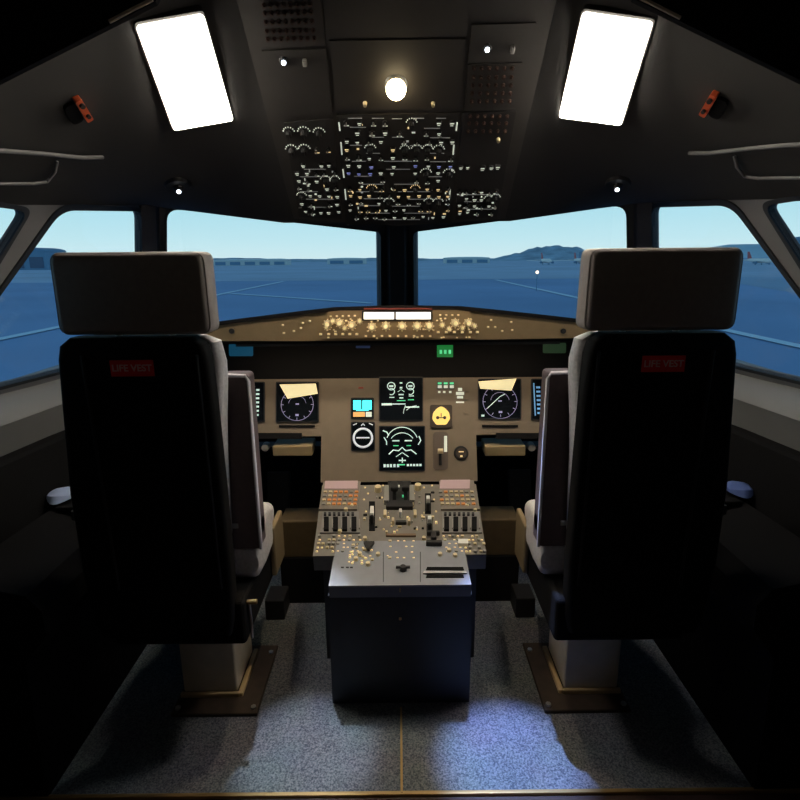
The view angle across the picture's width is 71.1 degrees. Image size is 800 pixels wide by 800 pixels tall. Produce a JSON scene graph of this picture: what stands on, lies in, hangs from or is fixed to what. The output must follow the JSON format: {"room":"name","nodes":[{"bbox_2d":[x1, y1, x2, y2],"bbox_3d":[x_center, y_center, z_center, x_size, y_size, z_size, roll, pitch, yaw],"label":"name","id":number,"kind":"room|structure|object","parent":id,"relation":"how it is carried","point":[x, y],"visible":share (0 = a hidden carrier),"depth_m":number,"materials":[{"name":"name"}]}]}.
{"room":"control cabin","nodes":[
{"label":"control cabin","id":0,"kind":"room"},
{"bbox_2d":[0,430,69,542],"bbox_3d":[-0.982,0.423,1.998,0.440,0.774,1.565,0,14,0],"label":"wall","id":1,"kind":"structure","parent":0,"point":[28,473],"depth_m":1.54,"materials":[{"name":"black plastic"}]},
{"bbox_2d":[0,365,64,456],"bbox_3d":[-0.994,-0.025,1.884,0.424,0.150,1.565,0,14,0],"label":"trim","id":2,"kind":"structure","parent":1,"relation":"on","point":[29,415],"depth_m":1.58,"materials":[{"name":"plastic"}]},
{"bbox_2d":[0,205,139,393],"bbox_3d":[-1.024,-0.280,1.556,0.174,0.577,1.169,2,14,10],"label":"wall","id":3,"kind":"structure","parent":0,"point":[39,214],"depth_m":1.48,"materials":[{"name":"plastic"}]},
{"bbox_2d":[0,202,29,263],"bbox_3d":[-1.060,-0.254,1.283,0.107,0.412,0.481,3,15,14],"label":"window","id":4,"kind":"structure","parent":3,"relation":"in","point":[25,211],"depth_m":1.43,"materials":[{"name":"black"}]},
{"bbox_2d":[0,148,142,389],"bbox_3d":[-0.920,-0.364,1.618,0.317,0.610,0.857,2,14,11],"label":"trim","id":5,"kind":"structure","parent":3,"relation":"in","point":[70,207],"depth_m":1.50,"materials":[{"name":"black plastic"}]},
{"bbox_2d":[159,207,386,305],"bbox_3d":[-0.468,-0.460,2.245,1.049,0.597,0.249,-6,15,-21],"label":"wall","id":6,"kind":"structure","parent":0,"point":[382,228],"depth_m":2.26,"materials":[{"name":"black plastic"}]},
{"bbox_2d":[138,205,159,251],"bbox_3d":[-0.909,-0.418,2.052,0.089,0.600,0.298,-11,17,-35],"label":"trim","id":7,"kind":"structure","parent":6,"relation":"attached to","point":[149,219],"depth_m":1.91,"materials":[{"name":"black plastic"}]},
{"bbox_2d":[164,208,382,305],"bbox_3d":[-0.472,-0.450,2.228,0.915,0.584,0.231,-6,15,-21],"label":"window","id":8,"kind":"structure","parent":6,"relation":"in","point":[380,256],"depth_m":2.22,"materials":[{"name":"black"}]},
{"bbox_2d":[259,435,537,507],"bbox_3d":[-0.006,0.162,2.744,2.300,1.000,0.040,0,14,0],"label":"wall","id":9,"kind":"structure","parent":0,"point":[305,471],"depth_m":2.77,"materials":[{"name":"black"}]},
{"bbox_2d":[0,0,799,222],"bbox_3d":[-0.011,-0.847,1.519,2.144,0.703,1.360,0,14,0],"label":"ceiling","id":10,"kind":"structure","parent":0,"point":[233,168],"depth_m":1.43,"materials":[{"name":"black plastic"}]},
{"bbox_2d":[63,101,82,123],"bbox_3d":[-0.758,-0.667,1.298,0.032,0.044,0.057,-3,14,-11],"label":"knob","id":11,"kind":"object","parent":10,"relation":"attached to","point":[74,111],"depth_m":1.29,"materials":[{"name":"black plastic"}]},
{"bbox_2d":[63,95,92,123],"bbox_3d":[-0.749,-0.672,1.300,0.052,0.054,0.068,-3,14,-11],"label":"handle","id":12,"kind":"object","parent":10,"relation":"attached to","point":[74,111],"visible":1,"depth_m":1.29,"materials":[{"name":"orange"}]},
{"bbox_2d":[164,177,191,193],"bbox_3d":[-0.682,-0.658,1.721,0.082,0.048,0.077,0,14,0],"label":"light","id":13,"kind":"object","parent":10,"relation":"attached to","point":[175,185],"visible":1,"depth_m":1.71,"materials":[{"name":"black plastic"}]},
{"bbox_2d":[134,5,233,130],"bbox_3d":[-0.524,-0.811,1.377,0.171,0.242,0.310,-2,14,-6],"label":"dome light","id":14,"kind":"object","parent":10,"relation":"attached to","point":[177,45],"visible":0.91,"depth_m":1.34,"materials":[{"name":"white plastic"}]},
{"bbox_2d":[237,0,555,225],"bbox_3d":[-0.006,-0.766,1.541,0.715,0.517,0.643,0,14,0],"label":"panel","id":15,"kind":"object","parent":10,"relation":"attached to","point":[379,112],"visible":1,"depth_m":1.47,"materials":[{"name":"black plastic"}]},
{"bbox_2d":[279,56,288,65],"bbox_3d":[-0.283,-0.826,1.367,0.024,0.018,0.020,0,14,0],"label":"spotlight","id":16,"kind":"object","parent":15,"relation":"attached to","point":[283,60],"depth_m":1.36,"materials":[{"name":"white"}]},
{"bbox_2d":[302,58,306,66],"bbox_3d":[-0.232,-0.822,1.365,0.010,0.018,0.018,0,14,0],"label":"switch","id":17,"kind":"object","parent":15,"relation":"attached to","point":[304,60],"depth_m":1.36,"materials":[{"name":"grey"}]},
{"bbox_2d":[356,154,361,161],"bbox_3d":[-0.120,-0.698,1.628,0.015,0.023,0.024,0,-24,0],"label":"toggle switch","id":18,"kind":"object","parent":15,"relation":"attached to","point":[358,156],"depth_m":1.63,"materials":[{"name":"black plastic"}]},
{"bbox_2d":[369,129,374,136],"bbox_3d":[-0.078,-0.733,1.552,0.015,0.023,0.023,0,-24,0],"label":"toggle switch","id":19,"kind":"object","parent":15,"relation":"attached to","point":[371,131],"depth_m":1.55,"materials":[{"name":"black plastic"}]},
{"bbox_2d":[384,74,407,100],"bbox_3d":[-0.010,-0.792,1.424,0.060,0.057,0.059,0,14,0],"label":"lamp","id":20,"kind":"object","parent":15,"relation":"attached to","point":[395,85],"depth_m":1.41,"materials":[{"name":"beige"}]},
{"bbox_2d":[397,130,401,137],"bbox_3d":[-0.002,-0.733,1.555,0.014,0.022,0.022,0,-24,0],"label":"toggle switch","id":21,"kind":"object","parent":15,"relation":"attached to","point":[399,132],"depth_m":1.55,"materials":[{"name":"black plastic"}]},
{"bbox_2d":[426,139,431,145],"bbox_3d":[0.083,-0.721,1.581,0.015,0.023,0.023,0,-24,0],"label":"toggle switch","id":22,"kind":"object","parent":15,"relation":"attached to","point":[428,141],"depth_m":1.58,"materials":[{"name":"black plastic"}]},
{"bbox_2d":[482,43,491,52],"bbox_3d":[0.209,-0.842,1.342,0.024,0.018,0.020,0,14,0],"label":"spotlight","id":23,"kind":"object","parent":15,"relation":"attached to","point":[486,47],"depth_m":1.34,"materials":[{"name":"white"}]},
{"bbox_2d":[510,45,514,53],"bbox_3d":[0.269,-0.839,1.341,0.010,0.018,0.018,0,14,0],"label":"switch","id":24,"kind":"object","parent":15,"relation":"attached to","point":[512,47],"depth_m":1.34,"materials":[{"name":"grey metal"}]},
{"bbox_2d":[558,4,654,126],"bbox_3d":[0.501,-0.821,1.379,0.178,0.240,0.303,2,14,8],"label":"dome light","id":25,"kind":"object","parent":10,"relation":"attached to","point":[610,46],"visible":0.91,"depth_m":1.34,"materials":[{"name":"white plastic"}]},
{"bbox_2d":[605,175,630,191],"bbox_3d":[0.673,-0.667,1.728,0.082,0.048,0.077,0,14,0],"label":"light","id":26,"kind":"object","parent":10,"relation":"attached to","point":[618,183],"visible":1,"depth_m":1.71,"materials":[{"name":"black plastic"}]},
{"bbox_2d":[699,90,728,118],"bbox_3d":[0.731,-0.684,1.301,0.052,0.054,0.068,2,14,10],"label":"handle","id":27,"kind":"object","parent":10,"relation":"attached to","point":[717,106],"visible":1,"depth_m":1.29,"materials":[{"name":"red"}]},
{"bbox_2d":[709,96,728,118],"bbox_3d":[0.741,-0.679,1.300,0.032,0.044,0.057,2,14,10],"label":"mount","id":28,"kind":"object","parent":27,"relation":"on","point":[717,106],"depth_m":1.29,"materials":[{"name":"black plastic"}]},
{"bbox_2d":[51,564,751,793],"bbox_3d":[0.001,0.801,2.135,2.400,0.040,1.534,0,14,0],"label":"floor","id":29,"kind":"structure","parent":0,"point":[503,738],"depth_m":1.55,"materials":[{"name":"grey carpet"}]},
{"bbox_2d":[0,499,146,796],"bbox_3d":[-0.900,0.584,1.665,0.200,0.625,0.750,0,14,0],"label":"console","id":30,"kind":"object","parent":29,"relation":"on","point":[59,672],"visible":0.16,"depth_m":1.37,"materials":[{"name":"black plastic"}]},
{"bbox_2d":[46,486,70,504],"bbox_3d":[-0.973,0.267,1.610,0.070,0.032,0.090,0,14,0],"label":"folded cloth","id":31,"kind":"object","parent":30,"relation":"on","point":[58,495],"visible":0.76,"depth_m":1.59,"materials":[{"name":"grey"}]},
{"bbox_2d":[50,251,289,716],"bbox_3d":[-0.568,0.239,1.649,0.414,1.297,0.695,0,14,0],"label":"seat","id":32,"kind":"object","parent":29,"relation":"on","point":[179,542],"visible":1,"depth_m":1.30,"materials":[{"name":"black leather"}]},
{"bbox_2d":[198,334,232,529],"bbox_3d":[-0.565,0.135,1.368,0.324,0.595,0.092,0,14,0],"label":"cushion","id":33,"kind":"object","parent":32,"relation":"on","point":[223,380],"depth_m":1.33,"materials":[{"name":"fabric"}]},
{"bbox_2d":[234,502,273,576],"bbox_3d":[-0.564,0.372,1.667,0.376,0.170,0.385,0,14,0],"label":"seat cushion","id":34,"kind":"object","parent":32,"relation":"on","point":[253,546],"depth_m":1.48,"materials":[{"name":"fabric"}]},
{"bbox_2d":[280,508,324,602],"bbox_3d":[-0.366,0.598,2.171,0.170,0.340,0.130,0,14,0],"label":"footrest","id":35,"kind":"object","parent":29,"relation":"on","point":[306,584],"visible":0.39,"depth_m":2.11,"materials":[{"name":"black"}]},
{"bbox_2d":[313,480,486,702],"bbox_3d":[0.000,0.575,1.824,0.542,0.550,0.536,0,14,0],"label":"pedestal","id":36,"kind":"object","parent":29,"relation":"on","point":[399,561],"visible":1,"depth_m":1.64,"materials":[{"name":"grey metal"}]},
{"bbox_2d":[364,541,373,550],"bbox_3d":[-0.092,0.436,1.660,0.032,0.024,0.035,0,14,0],"label":"switch","id":37,"kind":"object","parent":36,"relation":"attached to","point":[368,545],"depth_m":1.66,"materials":[{"name":"black plastic"}]},
{"bbox_2d":[0,787,799,799],"bbox_3d":[0.004,0.990,1.386,2.300,0.048,0.010,0,14,0],"label":"trim","id":38,"kind":"structure","parent":29,"relation":"on","point":[720,790],"depth_m":1.38,"materials":[{"name":"gold metal"}]},
{"bbox_2d":[400,707,402,792],"bbox_3d":[0.004,0.935,1.510,0.006,0.006,0.270,0,14,0],"label":"floor strip","id":39,"kind":"object","parent":29,"relation":"on","point":[401,748],"visible":1,"depth_m":1.48,"materials":[{"name":"gold metal"}]},
{"bbox_2d":[476,506,518,600],"bbox_3d":[0.364,0.592,2.173,0.170,0.340,0.130,0,14,0],"label":"footrest","id":40,"kind":"object","parent":29,"relation":"on","point":[493,583],"visible":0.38,"depth_m":2.12,"materials":[{"name":"black"}]},
{"bbox_2d":[510,247,742,712],"bbox_3d":[0.562,0.229,1.652,0.414,1.297,0.695,0,14,0],"label":"seat","id":41,"kind":"object","parent":29,"relation":"on","point":[617,540],"visible":1,"depth_m":1.31,"materials":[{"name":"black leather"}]},
{"bbox_2d":[525,499,564,574],"bbox_3d":[0.560,0.362,1.670,0.376,0.170,0.385,0,14,0],"label":"seat cushion","id":42,"kind":"object","parent":41,"relation":"on","point":[545,541],"depth_m":1.49,"materials":[{"name":"fabric"}]},
{"bbox_2d":[566,331,596,529],"bbox_3d":[0.559,0.126,1.371,0.324,0.595,0.092,0,14,0],"label":"cushion","id":43,"kind":"object","parent":41,"relation":"on","point":[576,357],"depth_m":1.32,"materials":[{"name":"fabric"}]},
{"bbox_2d":[653,491,799,788],"bbox_3d":[0.900,0.569,1.670,0.200,0.625,0.750,0,14,0],"label":"console","id":44,"kind":"object","parent":29,"relation":"on","point":[740,665],"visible":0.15,"depth_m":1.38,"materials":[{"name":"black plastic"}]},
{"bbox_2d":[727,481,753,498],"bbox_3d":[0.978,0.251,1.616,0.070,0.032,0.090,0,14,0],"label":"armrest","id":45,"kind":"object","parent":44,"relation":"on","point":[741,489],"visible":0.88,"depth_m":1.59,"materials":[{"name":"blue"}]},
{"bbox_2d":[206,793,799,799],"bbox_3d":[0.011,1.350,0.187,2.600,0.140,2.490,0,14,0],"label":"step","id":46,"kind":"structure","parent":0,"point":[779,796],"depth_m":1.37,"materials":[{"name":"black"}]},
{"bbox_2d":[408,204,633,304],"bbox_3d":[0.447,-0.467,2.248,1.049,0.597,0.249,5,15,21],"label":"wall","id":47,"kind":"structure","parent":0,"point":[630,207],"depth_m":2.25,"materials":[{"name":"black plastic"}]},
{"bbox_2d":[137,305,643,346],"bbox_3d":[-0.009,-0.304,2.178,2.017,0.180,0.706,0,14,0],"label":"glareshield","id":48,"kind":"object","parent":47,"relation":"attached to","point":[385,323],"depth_m":1.86,"materials":[{"name":"black plastic"}]},
{"bbox_2d":[223,341,572,482],"bbox_3d":[-0.005,0.038,2.049,1.640,0.477,0.253,0,14,0],"label":"panel","id":49,"kind":"object","parent":48,"relation":"attached to","point":[413,413],"visible":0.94,"depth_m":2.03,"materials":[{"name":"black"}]},
{"bbox_2d":[259,438,320,455],"bbox_3d":[-0.386,0.167,2.067,0.340,0.040,0.130,0,14,0],"label":"table","id":50,"kind":"object","parent":49,"relation":"attached to","point":[304,446],"visible":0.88,"depth_m":2.02,"materials":[{"name":"brown plastic"}]},
{"bbox_2d":[437,382,441,388],"bbox_3d":[0.144,-0.053,2.038,0.019,0.026,0.016,0,14,0],"label":"light","id":51,"kind":"object","parent":49,"relation":"attached to","point":[439,384],"depth_m":2.03,"materials":[{"name":"green"}]},
{"bbox_2d":[443,382,447,388],"bbox_3d":[0.166,-0.053,2.038,0.019,0.026,0.016,0,14,0],"label":"light","id":52,"kind":"object","parent":49,"relation":"attached to","point":[445,384],"depth_m":2.03,"materials":[{"name":"green"}]},
{"bbox_2d":[449,382,453,388],"bbox_3d":[0.188,-0.053,2.038,0.019,0.026,0.016,0,14,0],"label":"light","id":53,"kind":"object","parent":49,"relation":"attached to","point":[451,384],"depth_m":2.03,"materials":[{"name":"green"}]},
{"bbox_2d":[454,446,467,459],"bbox_3d":[0.218,0.190,1.996,0.052,0.048,0.028,0,14,0],"label":"clock","id":54,"kind":"object","parent":49,"relation":"on","point":[460,452],"depth_m":1.99,"materials":[{"name":"black plastic"}]},
{"bbox_2d":[476,438,537,455],"bbox_3d":[0.378,0.168,2.071,0.340,0.038,0.130,0,14,0],"label":"table","id":55,"kind":"object","parent":49,"relation":"attached to","point":[490,446],"visible":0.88,"depth_m":2.02,"materials":[{"name":"brown plastic"}]},
{"bbox_2d":[386,225,407,304],"bbox_3d":[-0.011,-0.487,2.377,0.104,0.578,0.270,0,14,0],"label":"trim","id":56,"kind":"structure","parent":47,"relation":"attached to","point":[396,236],"depth_m":2.31,"materials":[{"name":"black plastic"}]},
{"bbox_2d":[223,341,572,378],"bbox_3d":[-0.007,-0.142,2.083,1.640,0.143,0.099,0,14,0],"label":"shade","id":57,"kind":"object","parent":47,"relation":"attached to","point":[508,361],"depth_m":2.06,"materials":[{"name":"black plastic"}]},
{"bbox_2d":[411,205,629,304],"bbox_3d":[0.452,-0.458,2.231,0.915,0.584,0.231,5,15,21],"label":"window","id":58,"kind":"structure","parent":47,"relation":"in","point":[413,243],"depth_m":2.22,"materials":[{"name":"black"}]},
{"bbox_2d":[634,202,654,247],"bbox_3d":[0.890,-0.433,2.057,0.089,0.600,0.298,10,17,35],"label":"trim","id":59,"kind":"structure","parent":47,"relation":"attached to","point":[643,215],"depth_m":1.92,"materials":[{"name":"black plastic"}]},
{"bbox_2d":[653,199,799,388],"bbox_3d":[1.011,-0.297,1.562,0.174,0.577,1.169,-3,14,-11],"label":"wall","id":60,"kind":"structure","parent":0,"point":[753,209],"depth_m":1.48,"materials":[{"name":"plastic"}]},
{"bbox_2d":[108,0,153,23],"bbox_3d":[-0.419,-0.606,0.872,0.073,0.036,0.006,0,14,0],"label":"trim","id":61,"kind":"structure","parent":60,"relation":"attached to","point":[146,2],"depth_m":0.87,"materials":[{"name":"beige paint"}]},
{"bbox_2d":[0,0,799,84],"bbox_3d":[-0.004,-0.121,1.007,2.600,2.300,0.012,0,14,0],"label":"wall frame opening","id":62,"kind":"object","parent":60,"relation":"attached to","point":[766,33],"visible":1,"depth_m":0.88,"materials":[{"name":"black"}]},
{"bbox_2d":[640,0,680,19],"bbox_3d":[0.404,-0.613,0.874,0.073,0.036,0.006,0,14,0],"label":"trim","id":63,"kind":"structure","parent":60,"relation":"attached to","point":[649,2],"depth_m":0.87,"materials":[{"name":"beige paint"}]},
{"bbox_2d":[651,142,799,384],"bbox_3d":[0.904,-0.380,1.623,0.317,0.610,0.857,-3,14,-11],"label":"window","id":64,"kind":"structure","parent":60,"relation":"in","point":[715,202],"depth_m":1.50,"materials":[{"name":"black"}]},
{"bbox_2d":[763,196,799,268],"bbox_3d":[1.048,-0.272,1.289,0.107,0.412,0.481,-4,15,-15],"label":"window","id":65,"kind":"structure","parent":60,"relation":"in","point":[767,205],"depth_m":1.43,"materials":[{"name":"black"}]},
{"bbox_2d":[727,424,799,537],"bbox_3d":[0.978,0.407,2.003,0.440,0.774,1.565,0,14,0],"label":"wall","id":66,"kind":"structure","parent":0,"point":[771,468],"depth_m":1.54,"materials":[{"name":"black plastic"}]},
{"bbox_2d":[732,359,799,450],"bbox_3d":[0.982,-0.042,1.890,0.424,0.150,1.565,0,14,0],"label":"trim","id":67,"kind":"structure","parent":66,"relation":"on","point":[770,410],"depth_m":1.57,"materials":[{"name":"plastic"}]},
{"label":"outside","id":68,"kind":"structure","parent":0,"visible":0},
{"bbox_2d":[0,258,799,381],"bbox_3d":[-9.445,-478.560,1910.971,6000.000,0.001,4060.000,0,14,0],"label":"ground","id":69,"kind":"structure","parent":68,"point":[24,307],"depth_m":58.95,"materials":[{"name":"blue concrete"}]},
{"bbox_2d":[0,281,284,339],"bbox_3d":[-25.312,-13.004,71.370,0.800,0.020,105.000,0,14,0],"label":"runway marking","id":70,"kind":"object","parent":69,"relation":"on","point":[55,327],"visible":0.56,"depth_m":39.13,"materials":[{"name":"blue paint"}]},
{"bbox_2d":[228,293,370,302],"bbox_3d":[-13.810,-12.979,70.917,21.552,0.020,20.579,0,14,0],"label":"runway marking","id":71,"kind":"object","parent":69,"relation":"on","point":[228,293],"visible":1,"depth_m":68.80,"materials":[{"name":"blue paint"}]},
{"bbox_2d":[213,258,441,261],"bbox_3d":[-174.940,-249.879,998.377,500.000,8.861,260.000,0,14,0],"label":"tree belt","id":72,"kind":"object","parent":69,"relation":"on","point":[368,259],"visible":0.16,"depth_m":926.13,"materials":[{"name":"plant"}]},
{"bbox_2d":[490,245,583,260],"bbox_3d":[280.371,-241.262,920.296,270.000,23.576,260.000,0,14,0],"label":"hill","id":73,"kind":"structure","parent":69,"relation":"on","point":[556,252],"depth_m":839.35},
{"bbox_2d":[497,280,799,347],"bbox_3d":[21.198,-12.786,69.077,0.800,0.020,110.000,0,14,0],"label":"painted line","id":74,"kind":"object","parent":69,"relation":"on","point":[726,330],"visible":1,"depth_m":34.39,"materials":[{"name":"blue paint"}]},
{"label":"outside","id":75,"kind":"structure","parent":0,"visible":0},
{"bbox_2d":[715,244,768,257],"bbox_3d":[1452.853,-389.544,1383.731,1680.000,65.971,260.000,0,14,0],"label":"ridge","id":76,"kind":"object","parent":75,"point":[756,251],"visible":0.13,"depth_m":1305.73,"materials":[{"name":"blue"}]},
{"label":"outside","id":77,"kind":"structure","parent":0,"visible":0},
{"bbox_2d":[740,277,794,292],"bbox_3d":[166.668,-15.203,74.345,266.000,0.001,110.000,0,14,0],"label":"taxiway","id":78,"kind":"structure","parent":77,"point":[776,283],"depth_m":101.12,"materials":[{"name":"blue asphalt"}]},
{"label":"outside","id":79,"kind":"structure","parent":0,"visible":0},
{"bbox_2d":[10,259,782,282],"bbox_3d":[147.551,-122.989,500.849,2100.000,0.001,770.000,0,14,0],"label":"apron","id":80,"kind":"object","parent":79,"point":[562,269],"visible":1,"depth_m":201.76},
{"bbox_2d":[20,248,65,269],"bbox_3d":[-206.590,-80.476,319.015,22.660,12.200,20.800,0,14,0],"label":"hangar","id":81,"kind":"structure","parent":80,"relation":"on","point":[39,259],"depth_m":309.99,"materials":[{"name":"blue"}]},
{"bbox_2d":[213,259,290,265],"bbox_3d":[-122.289,-114.561,465.538,61.800,5.124,20.800,0,14,0],"label":"building","id":82,"kind":"structure","parent":80,"relation":"on","point":[228,262],"depth_m":455.79,"materials":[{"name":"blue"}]},
{"bbox_2d":[327,258,366,263],"bbox_3d":[-47.486,-125.247,504.467,35.020,5.612,18.800,0,14,0],"label":"building","id":83,"kind":"structure","parent":80,"relation":"on","point":[330,260],"depth_m":495.60,"materials":[{"name":"grey"}]},
{"bbox_2d":[443,257,489,262],"bbox_3d":[59.510,-126.158,504.768,41.200,5.612,18.800,0,14,0],"label":"building","id":84,"kind":"structure","parent":80,"relation":"on","point":[448,259],"depth_m":495.96,"materials":[{"name":"grey"}]},
{"bbox_2d":[526,253,559,264],"bbox_3d":[96.172,-93.266,369.400,23.800,7.700,24.850,0,14,0],"label":"airliner","id":85,"kind":"object","parent":80,"relation":"on","point":[542,261],"visible":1,"depth_m":368.93,"materials":[{"name":"white paint"}]},
{"bbox_2d":[565,253,580,263],"bbox_3d":[120.147,-94.697,374.315,23.800,7.700,24.850,0,14,0],"label":"airliner","id":86,"kind":"object","parent":80,"relation":"on","point":[575,259],"visible":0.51,"depth_m":374.74,"materials":[{"name":"white paint"}]},
{"bbox_2d":[743,252,771,264],"bbox_3d":[187.557,-73.977,292.150,21.080,6.820,22.010,0,14,0],"label":"airliner","id":87,"kind":"object","parent":80,"relation":"on","point":[755,261],"visible":0.86,"depth_m":291.21,"materials":[{"name":"white paint"}]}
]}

